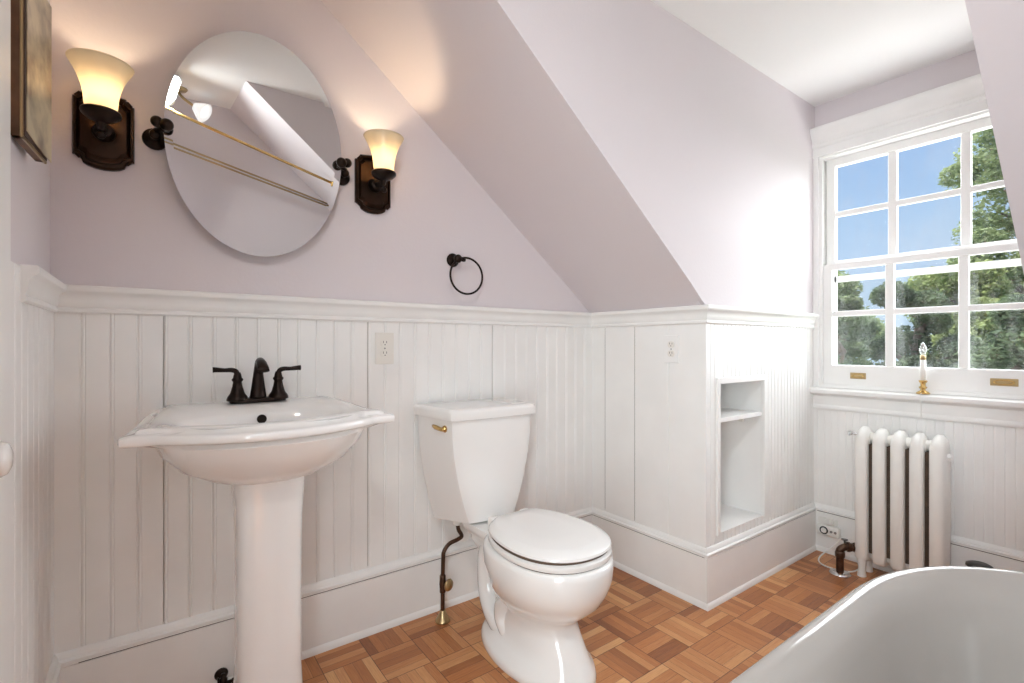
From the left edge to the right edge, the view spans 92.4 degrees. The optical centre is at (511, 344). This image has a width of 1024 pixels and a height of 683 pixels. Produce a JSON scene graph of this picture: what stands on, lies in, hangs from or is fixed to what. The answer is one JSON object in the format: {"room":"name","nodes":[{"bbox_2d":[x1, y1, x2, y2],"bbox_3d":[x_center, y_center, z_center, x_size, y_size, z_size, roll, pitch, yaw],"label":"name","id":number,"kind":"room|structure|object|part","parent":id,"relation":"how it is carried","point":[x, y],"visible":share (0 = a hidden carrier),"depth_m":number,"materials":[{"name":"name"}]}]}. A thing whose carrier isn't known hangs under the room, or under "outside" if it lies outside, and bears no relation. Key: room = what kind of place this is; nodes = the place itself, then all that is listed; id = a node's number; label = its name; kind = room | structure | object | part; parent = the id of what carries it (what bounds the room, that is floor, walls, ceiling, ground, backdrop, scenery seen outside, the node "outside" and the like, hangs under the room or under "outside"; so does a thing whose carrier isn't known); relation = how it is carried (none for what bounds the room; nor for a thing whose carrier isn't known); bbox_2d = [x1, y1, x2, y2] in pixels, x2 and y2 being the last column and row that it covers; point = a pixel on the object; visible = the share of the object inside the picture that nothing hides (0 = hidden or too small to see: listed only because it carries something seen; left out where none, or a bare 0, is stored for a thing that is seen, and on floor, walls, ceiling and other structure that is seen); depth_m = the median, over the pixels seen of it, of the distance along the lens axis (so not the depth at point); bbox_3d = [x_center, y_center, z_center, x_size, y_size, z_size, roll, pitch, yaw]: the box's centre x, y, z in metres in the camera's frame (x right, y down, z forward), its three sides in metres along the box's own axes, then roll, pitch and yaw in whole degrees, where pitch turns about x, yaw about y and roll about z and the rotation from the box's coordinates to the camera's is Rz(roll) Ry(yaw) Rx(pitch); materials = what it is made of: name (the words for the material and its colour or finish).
{"room":"bathroom","nodes":[
{"label":"bathroom","id":0,"kind":"room"},
{"bbox_2d":[11,0,49,272],"bbox_3d":[-0.596,-0.090,0.370,0.092,2.281,2.402,0,0,-36],"label":"wall","id":1,"kind":"structure","parent":0,"point":[30,179],"depth_m":1.07,"materials":[{"name":"purple paint"}]},
{"bbox_2d":[0,0,10,682],"bbox_3d":[-0.387,-0.025,0.179,0.021,2.150,1.637,0,0,-36],"label":"door","id":2,"kind":"structure","parent":1,"relation":"attached to","point":[5,5],"depth_m":0.82,"materials":[{"name":"white paint"}]},
{"bbox_2d":[0,441,13,477],"bbox_3d":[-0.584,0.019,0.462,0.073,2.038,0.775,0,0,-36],"label":"door knob","id":3,"kind":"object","parent":2,"relation":"attached to","point":[6,451],"depth_m":0.69,"materials":[{"name":"white ceramic"}]},
{"bbox_2d":[11,0,51,163],"bbox_3d":[-0.962,-0.559,0.986,0.028,0.342,0.164,0,0,-32],"label":"framed picture","id":4,"kind":"object","parent":1,"relation":"attached to","point":[31,20],"visible":0.97,"depth_m":0.96,"materials":[{"name":"dark wood"},{"name":"painted canvas"},{"name":"brass"}]},
{"bbox_2d":[26,0,51,162],"bbox_3d":[-0.955,-0.557,0.992,0.003,0.334,0.140,0,0,-29],"label":"print","id":5,"kind":"object","parent":4,"relation":"attached to","point":[38,12],"depth_m":0.99},
{"bbox_2d":[11,261,53,682],"bbox_3d":[-1.041,0.449,1.062,0.009,1.203,0.560,0,0,-36],"label":"trim","id":6,"kind":"structure","parent":1,"relation":"attached to","point":[32,327],"depth_m":1.06,"materials":[{"name":"white paint"}]},
{"bbox_2d":[17,264,66,312],"bbox_3d":[-1.076,-0.121,1.135,0.034,0.074,0.413,0,0,-36],"label":"trim","id":7,"kind":"structure","parent":1,"relation":"attached to","point":[39,288],"depth_m":1.04,"materials":[{"name":"white paint"}]},
{"bbox_2d":[45,655,61,682],"bbox_3d":[-1.033,0.932,1.071,0.025,0.236,0.563,0,0,-36],"label":"baseboard","id":8,"kind":"structure","parent":1,"relation":"attached to","point":[53,676],"depth_m":1.24,"materials":[{"name":"white paint"}]},
{"bbox_2d":[50,0,588,312],"bbox_3d":[-0.465,-0.090,1.899,2.112,2.281,0.092,0,0,-36],"label":"wall","id":9,"kind":"structure","parent":0,"point":[132,227],"depth_m":1.63,"materials":[{"name":"purple paint"}]},
{"bbox_2d":[65,48,134,171],"bbox_3d":[-1.073,-0.603,1.285,0.137,0.246,0.178,0,0,-36],"label":"wall sconce","id":10,"kind":"object","parent":9,"relation":"attached to","point":[102,121],"visible":1,"depth_m":1.29,"materials":[{"name":"brown bronze"},{"name":"oil rubbed bronze"},{"name":"frosted glass"}]},
{"bbox_3d":[-1.061,-0.662,1.268,0.137,0.128,0.137,0,0,-36],"label":"lamp shade","id":11,"kind":"part","parent":10,"relation":"part of","materials":[{"name":"white glass"}]},
{"bbox_3d":[-1.119,-0.586,1.347,0.132,0.212,0.024,0,0,-36],"label":"plate","id":12,"kind":"part","parent":10,"relation":"part of","materials":[{"name":"brown metal"}]},
{"bbox_3d":[-1.086,-0.567,1.301,0.052,0.073,0.105,0,0,-36],"label":"arm","id":13,"kind":"part","parent":10,"relation":"part of","materials":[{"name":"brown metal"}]},
{"bbox_2d":[163,316,163,621],"bbox_3d":[-0.550,0.362,1.772,1.154,0.889,0.002,0,0,-36],"label":"trim","id":14,"kind":"structure","parent":9,"relation":"attached to","point":[163,316],"depth_m":1.43,"materials":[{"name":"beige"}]},
{"bbox_2d":[214,667,233,682],"bbox_3d":[-0.860,1.006,1.484,0.064,0.056,0.066,0,0,-36],"label":"shutoff valve","id":15,"kind":"object","parent":9,"relation":"attached to","point":[220,675],"visible":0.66,"depth_m":1.47,"materials":[{"name":"black metal"}]},
{"bbox_2d":[142,31,351,256],"bbox_3d":[-0.788,-0.613,1.537,0.594,0.670,0.109,0,0,-36],"label":"oval mirror","id":16,"kind":"object","parent":9,"relation":"attached to","point":[250,139],"visible":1,"depth_m":1.51,"materials":[{"name":"clear glass"}]},
{"bbox_3d":[-1.009,-0.593,1.391,0.066,0.062,0.083,0,0,-36],"label":"pivot post","id":17,"kind":"part","parent":16,"relation":"part of","materials":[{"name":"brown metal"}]},
{"bbox_3d":[-0.970,-0.613,1.362,0.056,0.038,0.034,0,0,-13],"label":"pivot knob","id":18,"kind":"part","parent":16,"relation":"part of","materials":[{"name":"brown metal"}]},
{"bbox_3d":[-0.567,-0.613,1.658,0.034,0.038,0.056,0,0,30],"label":"pivot knob","id":19,"kind":"part","parent":16,"relation":"part of","materials":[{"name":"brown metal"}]},
{"bbox_3d":[-0.583,-0.593,1.704,0.066,0.062,0.083,0,0,-36],"label":"pivot post","id":20,"kind":"part","parent":16,"relation":"part of","materials":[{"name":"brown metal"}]},
{"bbox_2d":[54,313,591,653],"bbox_3d":[-0.403,0.449,1.882,1.992,1.203,0.009,0,0,-36],"label":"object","id":21,"kind":"structure","parent":9,"relation":"attached to","point":[369,507],"depth_m":1.53,"materials":[{"name":"white paint"}]},
{"bbox_2d":[54,507,591,682],"bbox_3d":[-0.396,0.932,1.872,2.000,0.236,0.025,0,0,-36],"label":"baseboard","id":22,"kind":"structure","parent":9,"relation":"attached to","point":[338,617],"depth_m":1.67,"materials":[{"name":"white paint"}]},
{"bbox_2d":[57,284,591,327],"bbox_3d":[-0.394,-0.121,1.870,2.004,0.074,0.034,0,0,-36],"label":"trim","id":23,"kind":"structure","parent":9,"relation":"attached to","point":[86,299],"depth_m":1.61,"materials":[{"name":"white paint"}]},
{"bbox_2d":[355,129,403,213],"bbox_3d":[-0.461,-0.603,1.734,0.137,0.246,0.178,0,0,-36],"label":"wall sconce","id":24,"kind":"object","parent":9,"relation":"attached to","point":[374,173],"visible":1,"depth_m":1.75,"materials":[{"name":"brown metal"}]},
{"bbox_3d":[-0.506,-0.586,1.797,0.132,0.212,0.024,0,0,-36],"label":"plate","id":25,"kind":"part","parent":24,"relation":"part of","materials":[{"name":"brown metal"}]},
{"bbox_3d":[-0.473,-0.567,1.751,0.052,0.073,0.105,0,0,-36],"label":"arm","id":26,"kind":"part","parent":24,"relation":"part of","materials":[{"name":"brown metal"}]},
{"bbox_3d":[-0.449,-0.662,1.718,0.137,0.128,0.137,0,0,-36],"label":"lamp shade","id":27,"kind":"part","parent":24,"relation":"part of","materials":[{"name":"white glass"}]},
{"bbox_2d":[375,332,393,363],"bbox_3d":[-0.472,0.014,1.821,0.072,0.117,0.009,0,0,-36],"label":"wall outlet","id":28,"kind":"object","parent":9,"relation":"attached to","point":[384,342],"visible":1,"depth_m":1.82,"materials":[{"name":"white plastic"}]},
{"bbox_2d":[381,339,388,346],"bbox_3d":[-0.471,-0.005,1.819,0.033,0.027,0.004,0,0,-36],"label":"receptacle","id":29,"kind":"object","parent":28,"relation":"attached to","point":[384,342],"depth_m":1.82,"materials":[{"name":"white plastic"}]},
{"bbox_2d":[381,350,388,356],"bbox_3d":[-0.471,0.034,1.819,0.033,0.027,0.004,0,0,-36],"label":"receptacle","id":30,"kind":"object","parent":28,"relation":"attached to","point":[384,353],"depth_m":1.82,"materials":[{"name":"white plastic"}]},
{"bbox_2d":[447,253,482,294],"bbox_3d":[-0.195,-0.286,2.003,0.158,0.171,0.060,0,0,-36],"label":"towel ring","id":31,"kind":"object","parent":9,"relation":"attached to","point":[453,259],"visible":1,"depth_m":1.98,"materials":[{"name":"black metal"}]},
{"bbox_2d":[321,0,814,312],"bbox_3d":[0.468,-0.130,2.131,2.442,2.360,0.638,0,0,-36],"label":"wall","id":32,"kind":"structure","parent":0,"point":[713,154],"depth_m":1.84,"materials":[{"name":"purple paint"}]},
{"bbox_2d":[716,375,765,535],"bbox_3d":[0.991,0.459,2.119,0.389,0.645,0.016,0,0,-36],"label":"trim","id":33,"kind":"structure","parent":32,"relation":"attached to","point":[724,380],"depth_m":2.07,"materials":[{"name":"white paint"}]},
{"bbox_2d":[704,324,813,547],"bbox_3d":[1.165,0.449,2.252,0.975,1.203,0.008,0,0,-36],"label":"trim","id":34,"kind":"structure","parent":32,"relation":"attached to","point":[784,355],"depth_m":2.29,"materials":[{"name":"white paint"}]},
{"bbox_2d":[706,502,816,610],"bbox_3d":[1.166,0.932,2.237,1.000,0.236,0.025,0,0,-36],"label":"baseboard","id":35,"kind":"structure","parent":32,"relation":"attached to","point":[736,564],"depth_m":2.18,"materials":[{"name":"white paint"}]},
{"bbox_2d":[706,304,819,327],"bbox_3d":[1.163,-0.121,2.232,1.003,0.074,0.034,0,0,-36],"label":"trim","id":36,"kind":"structure","parent":32,"relation":"attached to","point":[716,314],"depth_m":2.17,"materials":[{"name":"white paint"}]},
{"bbox_2d":[302,550,888,682],"bbox_3d":[0.321,1.100,1.044,3.967,0.100,2.402,0,0,-36],"label":"floor","id":37,"kind":"structure","parent":0,"point":[641,632],"depth_m":1.76,"materials":[{"name":"brown wood"}]},
{"bbox_2d":[117,396,394,682],"bbox_3d":[-0.678,0.611,1.350,0.624,0.878,0.521,0,0,-36],"label":"pedestal sink","id":38,"kind":"object","parent":37,"relation":"on","point":[265,451],"visible":1,"depth_m":1.24,"materials":[{"name":"white ceramic"}]},
{"bbox_2d":[117,396,394,484],"bbox_3d":[-0.678,0.263,1.350,0.624,0.181,0.521,0,0,-36],"label":"basin","id":39,"kind":"object","parent":38,"relation":"in","point":[283,442],"depth_m":1.18,"materials":[{"name":"white ceramic"}]},
{"bbox_2d":[212,357,300,402],"bbox_3d":[-0.756,0.106,1.474,0.241,0.135,0.122,0,0,-36],"label":"faucet","id":40,"kind":"object","parent":38,"relation":"on","point":[237,394],"visible":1,"depth_m":1.49,"materials":[{"name":"black metal"}]},
{"bbox_3d":[-0.842,0.081,1.448,0.073,0.032,0.017,0,0,-41],"label":"lever","id":41,"kind":"part","parent":40,"relation":"part of","materials":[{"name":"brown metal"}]},
{"bbox_3d":[-0.820,0.124,1.467,0.058,0.087,0.058,0,0,-36],"label":"handle","id":42,"kind":"part","parent":40,"relation":"part of","materials":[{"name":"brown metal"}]},
{"bbox_3d":[-0.775,0.168,1.500,0.156,0.012,0.052,0,0,-36],"label":"plate","id":43,"kind":"part","parent":40,"relation":"part of","materials":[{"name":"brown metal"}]},
{"bbox_3d":[-0.755,0.103,1.472,0.052,0.129,0.117,0,0,-36],"label":"spout","id":44,"kind":"part","parent":40,"relation":"part of","materials":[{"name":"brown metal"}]},
{"bbox_3d":[-0.730,0.124,1.533,0.058,0.087,0.058,0,0,-36],"label":"handle","id":45,"kind":"part","parent":40,"relation":"part of","materials":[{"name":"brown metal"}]},
{"bbox_3d":[-0.705,0.081,1.548,0.073,0.032,0.017,0,0,-31],"label":"lever","id":46,"kind":"part","parent":40,"relation":"part of","materials":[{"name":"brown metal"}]},
{"bbox_2d":[435,521,463,624],"bbox_3d":[-0.236,0.858,1.883,0.120,0.384,0.067,0,0,-36],"label":"supply pipe","id":47,"kind":"object","parent":37,"relation":"on","point":[445,585],"visible":0.93,"depth_m":1.86,"materials":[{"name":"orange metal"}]},
{"bbox_3d":[-0.245,0.908,1.858,0.029,0.046,0.046,0,0,32],"label":"valve handle","id":48,"kind":"part","parent":47,"relation":"part of","materials":[{"name":"gold metal"}]},
{"bbox_2d":[414,397,612,682],"bbox_3d":[0.017,0.639,1.716,0.436,0.821,0.734,0,0,-36],"label":"toilet","id":49,"kind":"object","parent":37,"relation":"on","point":[541,572],"visible":1,"depth_m":1.63,"materials":[{"name":"white ceramic"}]},
{"bbox_3d":[-0.265,0.302,1.770,0.021,0.026,0.083,0,0,-43],"label":"flush handle","id":50,"kind":"part","parent":49,"relation":"part of","materials":[{"name":"gold metal"}]},
{"bbox_3d":[-0.127,0.473,1.912,0.410,0.414,0.231,0,0,-36],"label":"tank","id":51,"kind":"part","parent":49,"relation":"part of","materials":[{"name":"white ceramic"}]},
{"bbox_3d":[-0.125,0.250,1.909,0.436,0.042,0.254,0,0,-36],"label":"tank lid","id":52,"kind":"part","parent":49,"relation":"part of","materials":[{"name":"white ceramic"}]},
{"bbox_3d":[0.123,0.618,1.612,0.348,0.028,0.414,0,0,-36],"label":"seat lid","id":53,"kind":"part","parent":49,"relation":"part of","materials":[{"name":"white plastic"}]},
{"bbox_3d":[0.124,0.649,1.610,0.352,0.024,0.415,0,0,-36],"label":"seat","id":54,"kind":"part","parent":49,"relation":"part of","materials":[{"name":"white plastic"}]},
{"bbox_2d":[818,539,857,571],"bbox_3d":[1.564,0.995,2.330,0.157,0.110,0.201,0,0,-36],"label":"cord","id":55,"kind":"object","parent":37,"relation":"on","point":[836,543],"visible":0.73,"depth_m":2.40,"materials":[{"name":"white plastic"}]},
{"bbox_2d":[829,538,854,577],"bbox_3d":[1.520,0.971,2.254,0.119,0.158,0.088,0,0,-8],"label":"pipe","id":56,"kind":"object","parent":37,"relation":"on","point":[839,571],"visible":1,"depth_m":2.24,"materials":[{"name":"brown metal"}]},
{"bbox_3d":[1.504,1.044,2.252,0.088,0.012,0.088,0,0,-36],"label":"floor plate","id":57,"kind":"part","parent":56,"relation":"part of","materials":[{"name":"silver metal"}]},
{"bbox_2d":[729,566,1023,682],"bbox_3d":[0.586,0.750,0.430,1.449,0.600,0.734,0,0,-36],"label":"bathtub","id":58,"kind":"object","parent":37,"relation":"on","point":[934,624],"visible":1,"depth_m":0.92,"materials":[{"name":"grey ceramic"}]},
{"bbox_2d":[848,426,952,577],"bbox_3d":[1.694,0.713,2.158,0.125,0.674,0.360,0,0,-36],"label":"radiator","id":59,"kind":"object","parent":37,"relation":"on","point":[903,483],"visible":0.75,"depth_m":2.10,"materials":[{"name":"metal"}]},
{"bbox_2d":[848,431,856,435],"bbox_3d":[1.573,0.411,2.267,0.020,0.022,0.042,0,0,-36],"label":"air vent","id":60,"kind":"object","parent":59,"relation":"attached to","point":[850,433],"depth_m":2.27,"materials":[{"name":"silver metal"}]},
{"bbox_2d":[965,560,992,567],"bbox_3d":[1.835,0.956,1.945,0.082,0.188,0.106,0,0,-36],"label":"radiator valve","id":61,"kind":"object","parent":37,"relation":"on","point":[970,563],"visible":0.3,"depth_m":1.93,"materials":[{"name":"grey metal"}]},
{"bbox_2d":[721,381,760,530],"bbox_3d":[0.900,0.469,2.251,0.383,0.637,0.304,0,0,-36],"label":"wall niche","id":62,"kind":"object","parent":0,"point":[740,441],"visible":0.19,"depth_m":2.30,"materials":[{"name":"white paint"}]},
{"bbox_2d":[721,407,761,421],"bbox_3d":[0.905,0.324,2.245,0.359,0.038,0.296,0,0,-36],"label":"niche shelf","id":63,"kind":"object","parent":62,"relation":"attached to","point":[727,414],"visible":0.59,"depth_m":2.17,"materials":[{"name":"white paint"}]},
{"bbox_2d":[651,0,974,106],"bbox_3d":[0.644,-1.281,1.280,3.167,0.100,2.402,0,0,-36],"label":"ceiling","id":64,"kind":"structure","parent":0,"point":[820,51],"depth_m":1.96,"materials":[{"name":"white paint"}]},
{"bbox_2d":[810,50,1023,561],"bbox_3d":[1.845,-0.090,2.195,0.148,2.281,1.090,0,0,-36],"label":"wall","id":65,"kind":"structure","parent":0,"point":[965,65],"depth_m":2.11,"materials":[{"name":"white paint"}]},
{"bbox_2d":[810,73,1023,399],"bbox_3d":[1.866,-0.445,2.210,0.196,1.324,0.890,0,0,-36],"label":"window","id":66,"kind":"structure","parent":65,"relation":"attached to","point":[962,380],"depth_m":2.26,"materials":[{"name":"white paint"}]},
{"bbox_3d":[1.879,-0.667,2.207,0.030,0.562,0.831,0,0,-36],"label":"sash","id":67,"kind":"part","parent":66,"relation":"part of","materials":[{"name":"white paint"}]},
{"bbox_3d":[1.849,-0.103,2.184,0.030,0.606,0.831,0,0,-36],"label":"sash","id":68,"kind":"part","parent":66,"relation":"part of","materials":[{"name":"white paint"}]},
{"bbox_2d":[993,380,1014,384],"bbox_3d":[1.978,0.152,1.974,0.004,0.022,0.063,0,0,-36],"label":"lift","id":69,"kind":"object","parent":66,"relation":"on","point":[995,382],"depth_m":1.97,"materials":[{"name":"gold metal"}]},
{"bbox_2d":[814,502,1023,572],"bbox_3d":[1.817,0.932,2.174,0.025,0.236,0.898,0,0,-36],"label":"baseboard","id":70,"kind":"structure","parent":65,"relation":"attached to","point":[960,555],"depth_m":2.08,"materials":[{"name":"white paint"}]},
{"bbox_2d":[817,516,840,538],"bbox_3d":[1.581,0.912,2.453,0.040,0.094,0.104,0,0,-36],"label":"wall outlet","id":71,"kind":"object","parent":70,"relation":"attached to","point":[825,526],"visible":1,"depth_m":2.44,"materials":[{"name":"white plastic"}]},
{"bbox_3d":[1.590,0.916,2.470,0.006,0.086,0.088,0,0,-36],"label":"plate","id":72,"kind":"part","parent":71,"relation":"part of","materials":[{"name":"white plastic"}]},
{"bbox_2d":[825,518,833,525],"bbox_3d":[1.583,0.882,2.450,0.028,0.034,0.032,0,0,-36],"label":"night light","id":73,"kind":"object","parent":71,"relation":"on","point":[828,522],"depth_m":2.44,"materials":[{"name":"white plastic"}]},
{"bbox_2d":[916,355,929,416],"bbox_3d":[1.808,0.153,2.163,0.056,0.328,0.050,0,0,0],"label":"candle","id":74,"kind":"object","parent":65,"relation":"on","point":[923,381],"visible":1,"depth_m":2.15,"materials":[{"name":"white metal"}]},
{"bbox_2d":[920,355,925,359],"bbox_3d":[1.811,0.057,2.163,0.021,0.021,0.021,0,0,-36],"label":"socket","id":75,"kind":"object","parent":74,"relation":"attached to","point":[922,357],"depth_m":2.16,"materials":[{"name":"gold metal"}]},
{"bbox_2d":[965,0,1023,272],"bbox_3d":[1.190,-0.090,1.149,2.442,2.281,0.020,0,0,-36],"label":"wall","id":76,"kind":"structure","parent":0,"point":[975,12],"depth_m":1.00,"materials":[{"name":"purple paint"}]},
{"bbox_2d":[981,0,1023,211],"bbox_3d":[0.999,-0.729,0.586,1.467,1.162,0.662,0,0,-36],"label":"wall","id":77,"kind":"structure","parent":0,"point":[1004,19],"depth_m":0.93,"materials":[{"name":"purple paint"}]},
{"bbox_3d":[0.602,0.451,2.287,0.092,1.198,0.529,0,0,-36],"label":"wall","id":78,"kind":"structure","parent":0,"visible":0},
{"bbox_2d":[592,324,703,547],"bbox_3d":[0.589,0.449,2.220,0.008,1.203,0.622,0,0,-36],"label":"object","id":79,"kind":"structure","parent":78,"relation":"attached to","point":[648,411],"depth_m":2.18,"materials":[{"name":"white paint"}]},
{"bbox_2d":[592,507,707,610],"bbox_3d":[0.587,0.932,2.203,0.025,0.236,0.655,0,0,-36],"label":"baseboard","id":80,"kind":"structure","parent":78,"relation":"attached to","point":[680,573],"depth_m":2.13,"materials":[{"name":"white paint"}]},
{"bbox_2d":[592,304,707,327],"bbox_3d":[0.586,-0.121,2.199,0.034,0.074,0.664,0,0,-36],"label":"trim","id":81,"kind":"structure","parent":78,"relation":"attached to","point":[694,314],"depth_m":2.15,"materials":[{"name":"white paint"}]},
{"bbox_2d":[664,335,678,362],"bbox_3d":[0.677,0.019,2.086,0.009,0.117,0.072,0,0,-36],"label":"wall outlet","id":82,"kind":"object","parent":78,"relation":"attached to","point":[671,342],"visible":1,"depth_m":2.08,"materials":[{"name":"white paint"}]},
{"bbox_2d":[667,341,673,347],"bbox_3d":[0.675,-0.001,2.085,0.004,0.027,0.033,0,0,-36],"label":"receptacle","id":83,"kind":"object","parent":82,"relation":"attached to","point":[670,344],"depth_m":2.09,"materials":[{"name":"white plastic"}]},
{"bbox_2d":[667,350,673,356],"bbox_3d":[0.675,0.038,2.085,0.004,0.027,0.033,0,0,-36],"label":"receptacle","id":84,"kind":"object","parent":82,"relation":"attached to","point":[670,353],"depth_m":2.09,"materials":[{"name":"white plastic"}]},
{"label":"outside","id":85,"kind":"structure","parent":0,"visible":0},
{"bbox_3d":[37.886,6.600,27.815,86.000,0.100,120.000,0,0,-36],"label":"ground","id":86,"kind":"structure","parent":85,"visible":0},
{"bbox_2d":[837,289,864,365],"bbox_3d":[8.715,2.272,14.240,3.146,8.586,2.826,0,0,-43],"label":"leafy tree","id":87,"kind":"object","parent":86,"relation":"on","point":[844,303],"visible":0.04,"depth_m":13.61,"materials":[{"name":"green plant"}]},
{"bbox_2d":[837,315,881,365],"bbox_3d":[5.696,2.934,8.471,1.747,7.263,1.914,0,0,-5],"label":"leafy tree","id":88,"kind":"object","parent":86,"relation":"on","point":[847,326],"visible":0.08,"depth_m":8.11,"materials":[{"name":"green plant"}]},
{"bbox_2d":[837,270,904,365],"bbox_3d":[17.050,1.176,25.974,6.898,10.778,6.038,0,0,-17],"label":"leafy tree","id":89,"kind":"object","parent":86,"relation":"on","point":[844,288],"visible":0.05,"depth_m":24.86,"materials":[{"name":"green plant"}]},
{"bbox_2d":[858,281,984,368],"bbox_3d":[7.749,2.657,9.556,2.274,7.816,2.429,0,0,-8],"label":"leafy tree","id":90,"kind":"object","parent":86,"relation":"on","point":[914,342],"visible":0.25,"depth_m":9.41,"materials":[{"name":"green plant"}]},
{"bbox_2d":[903,259,1023,367],"bbox_3d":[10.974,2.299,11.678,3.249,8.532,3.553,0,0,11],"label":"leafy tree","id":91,"kind":"object","parent":86,"relation":"on","point":[987,286],"visible":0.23,"depth_m":11.21,"materials":[{"name":"green plant"}]},
{"bbox_2d":[904,128,1023,360],"bbox_3d":[14.489,-0.374,13.664,5.088,13.878,5.686,0,0,-36],"label":"leafy tree","id":92,"kind":"object","parent":86,"relation":"on","point":[992,169],"visible":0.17,"depth_m":13.88,"materials":[{"name":"green plant"}]},
{"bbox_2d":[970,293,1023,369],"bbox_3d":[7.178,2.925,6.484,1.993,7.279,1.884,0,0,-36],"label":"leafy tree","id":93,"kind":"object","parent":86,"relation":"on","point":[1002,356],"visible":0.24,"depth_m":6.61,"materials":[{"name":"green plant"}]},
{"bbox_2d":[997,254,1023,344],"bbox_3d":[22.739,0.991,21.606,5.990,11.148,6.341,0,0,10],"label":"leafy tree","id":94,"kind":"object","parent":86,"relation":"on","point":[1022,281],"visible":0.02,"depth_m":20.82,"materials":[{"name":"green plant"}]}
]}

